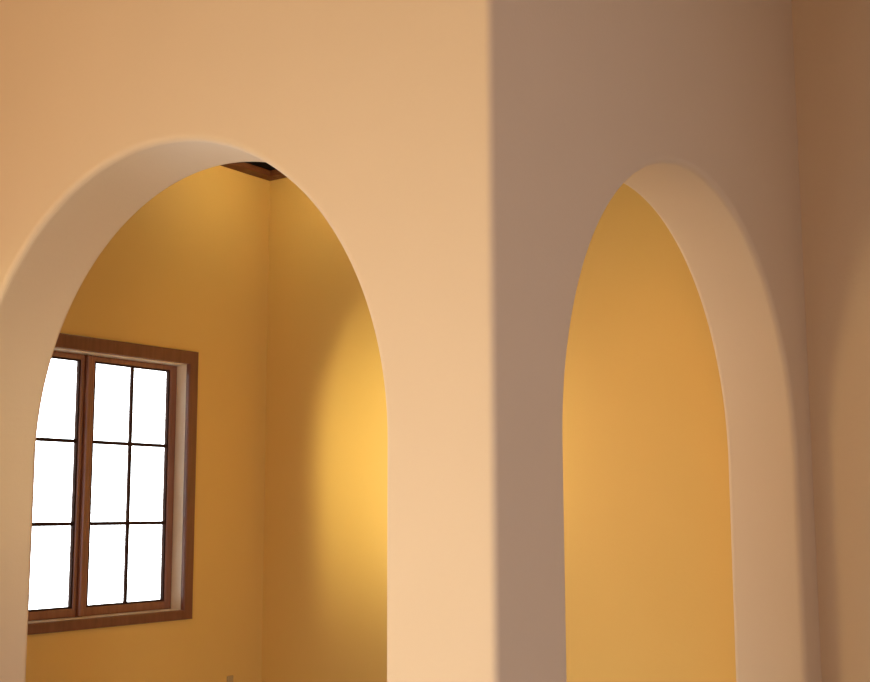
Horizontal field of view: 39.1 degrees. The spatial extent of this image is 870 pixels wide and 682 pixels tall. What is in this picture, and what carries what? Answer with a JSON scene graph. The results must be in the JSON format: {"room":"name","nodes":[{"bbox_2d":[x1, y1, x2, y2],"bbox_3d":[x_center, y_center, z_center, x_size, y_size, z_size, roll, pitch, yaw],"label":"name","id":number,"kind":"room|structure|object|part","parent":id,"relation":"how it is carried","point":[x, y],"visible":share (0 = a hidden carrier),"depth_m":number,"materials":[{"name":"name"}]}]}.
{"room":"traditional dwelling","nodes":[
{"label":"traditional dwelling","id":0,"kind":"room"},
{"bbox_2d":[25,162,277,681],"bbox_3d":[-1.276,0.295,4.858,0.162,3.950,1.708,-6,-10,35],"label":"wall","id":1,"kind":"structure","parent":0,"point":[188,271],"depth_m":5.24,"materials":[{"name":"paint"}]},
{"bbox_2d":[27,333,198,634],"bbox_3d":[-1.355,0.545,4.744,0.115,1.112,1.052,-6,-10,35],"label":"window","id":2,"kind":"structure","parent":1,"relation":"attached to","point":[175,602],"depth_m":4.93,"materials":[{"name":"brown wood"}]},
{"bbox_3d":[-1.512,0.530,4.566,0.024,1.010,0.454,-6,-10,35],"label":"sash","id":3,"kind":"part","parent":2,"relation":"part of","materials":[{"name":"brown wood"}]},
{"bbox_3d":[-1.234,0.583,4.955,0.024,1.010,0.454,-6,-10,35],"label":"sash","id":4,"kind":"part","parent":2,"relation":"part of","materials":[{"name":"brown wood"}]},
{"bbox_2d":[227,675,232,681],"bbox_3d":[-0.875,1.485,5.221,0.006,0.110,0.036,-6,-10,35],"label":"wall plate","id":5,"kind":"object","parent":1,"relation":"attached to","point":[229,678],"visible":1,"depth_m":5.22,"materials":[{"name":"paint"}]},
{"bbox_2d":[246,162,275,170],"bbox_3d":[-0.349,-0.985,4.368,2.243,0.060,1.708,-6,-10,35],"label":"ceiling","id":6,"kind":"structure","parent":0,"point":[264,165],"depth_m":5.53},
{"bbox_2d":[0,0,560,681],"bbox_3d":[-0.817,0.085,3.342,2.481,3.950,0.256,-6,-10,35],"label":"wall","id":7,"kind":"structure","parent":0,"point":[420,131],"depth_m":2.74,"materials":[{"name":"paint"}]},
{"bbox_2d":[262,0,869,681],"bbox_3d":[1.690,0.160,3.932,6.281,3.950,0.200,-6,-10,35],"label":"wall","id":8,"kind":"structure","parent":0,"point":[648,548],"depth_m":4.47,"materials":[{"name":"paint"}]},
{"bbox_2d":[271,169,285,178],"bbox_3d":[0.153,-0.854,5.009,2.181,0.028,0.062,-6,-10,35],"label":"trim","id":9,"kind":"structure","parent":8,"relation":"attached to","point":[275,173],"depth_m":5.60,"materials":[{"name":"brown wood"}]},
{"bbox_2d":[550,0,821,681],"bbox_3d":[0.666,0.102,3.493,0.238,3.950,1.708,-6,-10,35],"label":"wall","id":10,"kind":"structure","parent":0,"point":[688,105],"depth_m":3.86,"materials":[{"name":"paint"}]}
]}

